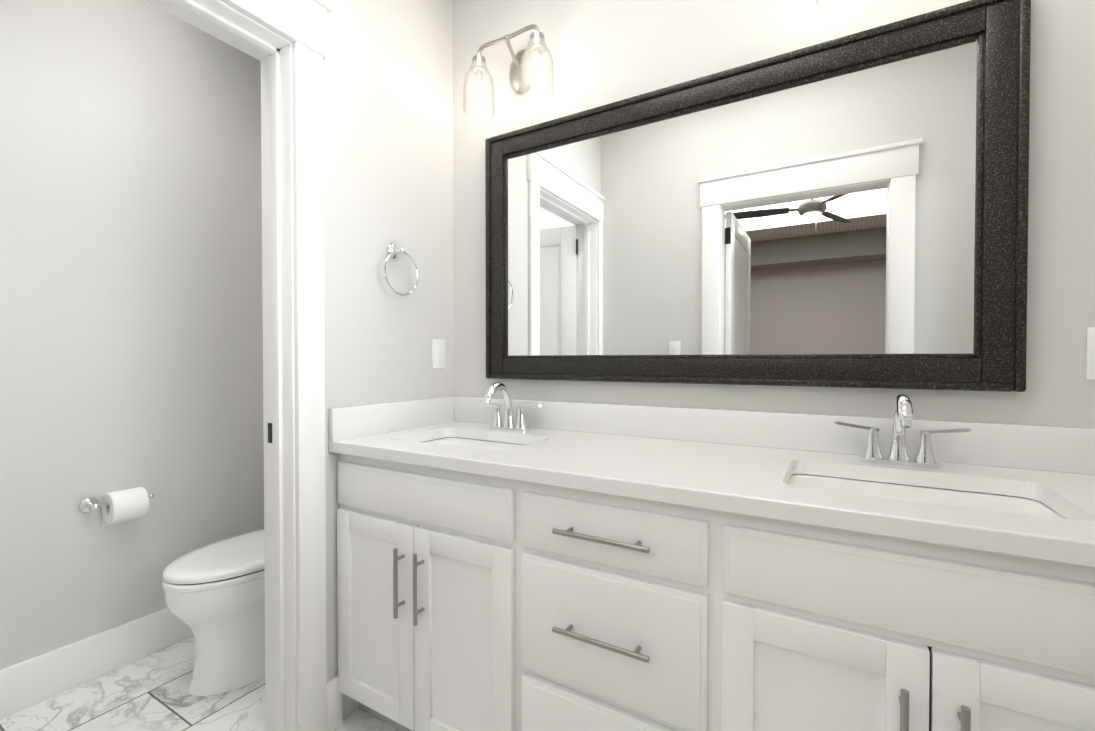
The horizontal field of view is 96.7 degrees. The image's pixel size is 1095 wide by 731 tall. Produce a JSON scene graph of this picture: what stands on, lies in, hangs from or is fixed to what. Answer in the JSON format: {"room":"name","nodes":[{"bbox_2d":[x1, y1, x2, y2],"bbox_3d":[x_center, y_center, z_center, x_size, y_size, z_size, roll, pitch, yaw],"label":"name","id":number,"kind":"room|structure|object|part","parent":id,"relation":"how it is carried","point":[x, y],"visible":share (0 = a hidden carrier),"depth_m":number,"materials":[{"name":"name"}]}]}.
{"room":"bathroom","nodes":[
{"label":"bathroom","id":0,"kind":"room"},
{"bbox_2d":[0,0,263,669],"bbox_3d":[-1.688,-0.242,1.804,0.140,2.740,1.640,0,1,30],"label":"wall","id":1,"kind":"structure","parent":0,"point":[131,330],"depth_m":1.82,"materials":[{"name":"grey paint"}]},
{"bbox_2d":[0,608,192,718],"bbox_3d":[-1.595,1.050,1.825,0.015,0.155,1.460,0,1,30],"label":"baseboard","id":2,"kind":"structure","parent":1,"relation":"attached to","point":[25,684],"depth_m":1.73,"materials":[{"name":"white wood"}]},
{"bbox_2d":[79,487,153,526],"bbox_3d":[-1.557,0.522,1.778,0.118,0.131,0.198,0,1,30],"label":"toilet paper holder","id":3,"kind":"object","parent":1,"relation":"attached to","point":[120,506],"visible":1,"depth_m":1.75,"materials":[{"name":"white paper"}]},
{"bbox_2d":[0,636,398,730],"bbox_3d":[-0.336,1.167,1.113,3.190,0.060,1.740,0,1,30],"label":"floor","id":4,"kind":"structure","parent":0,"point":[150,692],"depth_m":1.61,"materials":[{"name":"tile"}]},
{"bbox_2d":[161,529,264,695],"bbox_3d":[-1.078,0.722,1.928,0.472,0.808,0.740,0,1,30],"label":"toilet","id":5,"kind":"object","parent":4,"relation":"on","point":[214,595],"visible":0.27,"depth_m":1.69,"materials":[{"name":"white ceramic"}]},
{"bbox_2d":[329,450,1094,730],"bbox_3d":[0.306,0.703,1.253,1.944,0.865,0.592,0,1,30],"label":"bathroom vanity","id":6,"kind":"object","parent":4,"relation":"on","point":[507,564],"depth_m":0.98,"materials":[{"name":"white wood"}]},
{"bbox_2d":[329,422,1094,557],"bbox_3d":[0.310,0.253,1.254,1.944,0.035,0.575,0,1,30],"label":"countertop","id":7,"kind":"structure","parent":6,"relation":"on","point":[723,473],"depth_m":1.06,"materials":[{"name":"white stone"}]},
{"bbox_2d":[405,430,532,449],"bbox_3d":[-0.245,0.340,1.561,0.510,0.172,0.355,0,1,30],"label":"sink","id":8,"kind":"object","parent":7,"relation":"in","point":[478,441],"depth_m":1.68,"materials":[{"name":"white ceramic"}]},
{"bbox_2d":[477,382,544,429],"bbox_3d":[-0.165,0.144,1.695,0.268,0.172,0.159,0,1,30],"label":"faucet","id":9,"kind":"object","parent":7,"relation":"on","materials":[{"name":"silver metal"}]},
{"bbox_2d":[833,394,972,469],"bbox_3d":[0.816,0.151,1.122,0.268,0.172,0.159,0,1,30],"label":"faucet","id":10,"kind":"object","parent":7,"relation":"on","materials":[{"name":"silver metal"}]},
{"bbox_2d":[785,466,1076,517],"bbox_3d":[0.736,0.348,0.987,0.510,0.172,0.355,0,1,30],"label":"sink","id":11,"kind":"object","parent":7,"relation":"in","point":[923,489],"depth_m":1.05,"materials":[{"name":"white ceramic"}]},
{"bbox_2d":[323,0,453,719],"bbox_3d":[-0.824,-0.237,1.379,0.140,2.740,1.500,0,1,30],"label":"wall","id":12,"kind":"structure","parent":0,"point":[388,116],"depth_m":1.68,"materials":[{"name":"grey paint"}]},
{"bbox_2d":[145,0,332,730],"bbox_3d":[-0.969,0.026,1.135,0.212,2.220,0.922,0,1,30],"label":"door frame","id":13,"kind":"structure","parent":12,"relation":"attached to","point":[284,42],"depth_m":1.42,"materials":[{"name":"white wood"}]},
{"bbox_2d":[327,676,342,707],"bbox_3d":[-0.679,1.050,1.798,0.015,0.155,0.540,0,1,30],"label":"baseboard","id":14,"kind":"structure","parent":12,"relation":"attached to","point":[333,694],"depth_m":1.50,"materials":[{"name":"white wood"}]},
{"bbox_2d":[329,396,452,441],"bbox_3d":[-0.525,0.179,1.731,0.020,0.100,0.555,0,1,30],"label":"backsplash","id":15,"kind":"structure","parent":12,"relation":"attached to","point":[350,421],"depth_m":1.67,"materials":[{"name":"white stone"}]},
{"bbox_2d":[384,243,417,295],"bbox_3d":[-0.519,-0.337,1.698,0.056,0.187,0.156,0,1,30],"label":"towel ring","id":16,"kind":"object","parent":12,"relation":"attached to","point":[394,250],"visible":1,"depth_m":1.69,"materials":[{"name":"silver metal"}]},
{"bbox_2d":[432,339,444,368],"bbox_3d":[-0.426,-0.046,1.911,0.009,0.115,0.070,0,1,30],"label":"switch plate","id":17,"kind":"object","parent":12,"relation":"attached to","point":[438,353],"visible":1,"depth_m":1.90,"materials":[{"name":"white plastic"}]},
{"bbox_2d":[453,0,1094,427],"bbox_3d":[0.073,-0.242,1.793,3.190,2.740,0.120,0,1,30],"label":"wall","id":18,"kind":"structure","parent":0,"point":[603,52],"depth_m":1.41,"materials":[{"name":"grey paint"}]},
{"bbox_2d":[463,24,553,118],"bbox_3d":[-0.131,-1.048,1.737,0.364,0.238,0.159,0,1,30],"label":"sconce","id":19,"kind":"object","parent":18,"relation":"attached to","point":[527,68],"visible":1,"depth_m":1.73,"materials":[{"name":"silver metal"}]},
{"bbox_3d":[-0.250,-1.013,1.781,0.114,0.168,0.114,0,1,30],"label":"lamp shade","id":20,"kind":"part","parent":19,"relation":"part of","materials":[{"name":"clear glass"}]},
{"bbox_3d":[-0.035,-1.012,1.655,0.114,0.168,0.114,0,1,30],"label":"lamp shade","id":21,"kind":"part","parent":19,"relation":"part of","materials":[{"name":"clear glass"}]},
{"bbox_2d":[485,0,1030,391],"bbox_3d":[0.429,-0.402,1.488,1.524,0.913,0.038,0,1,30],"label":"mirror","id":22,"kind":"object","parent":18,"relation":"attached to","point":[850,211],"visible":1,"depth_m":1.35,"materials":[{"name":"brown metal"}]},
{"bbox_2d":[453,396,1094,473],"bbox_3d":[0.450,0.182,1.493,1.944,0.100,0.020,0,1,30],"label":"backsplash","id":23,"kind":"structure","parent":18,"relation":"attached to","point":[1071,450],"depth_m":1.35,"materials":[{"name":"white stone"}]},
{"bbox_2d":[815,0,856,9],"bbox_3d":[0.849,-1.040,1.163,0.364,0.238,0.159,0,1,30],"label":"sconce","id":24,"kind":"object","parent":18,"relation":"attached to","point":[817,3],"visible":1,"depth_m":1.26,"materials":[{"name":"silver metal"}]},
{"bbox_2d":[1086,327,1094,379],"bbox_3d":[1.215,-0.026,1.051,0.070,0.115,0.009,0,1,30],"label":"switch plate","id":25,"kind":"object","parent":18,"relation":"attached to","point":[1090,371],"visible":1,"depth_m":1.06,"materials":[{"name":"white plastic"}]}
]}

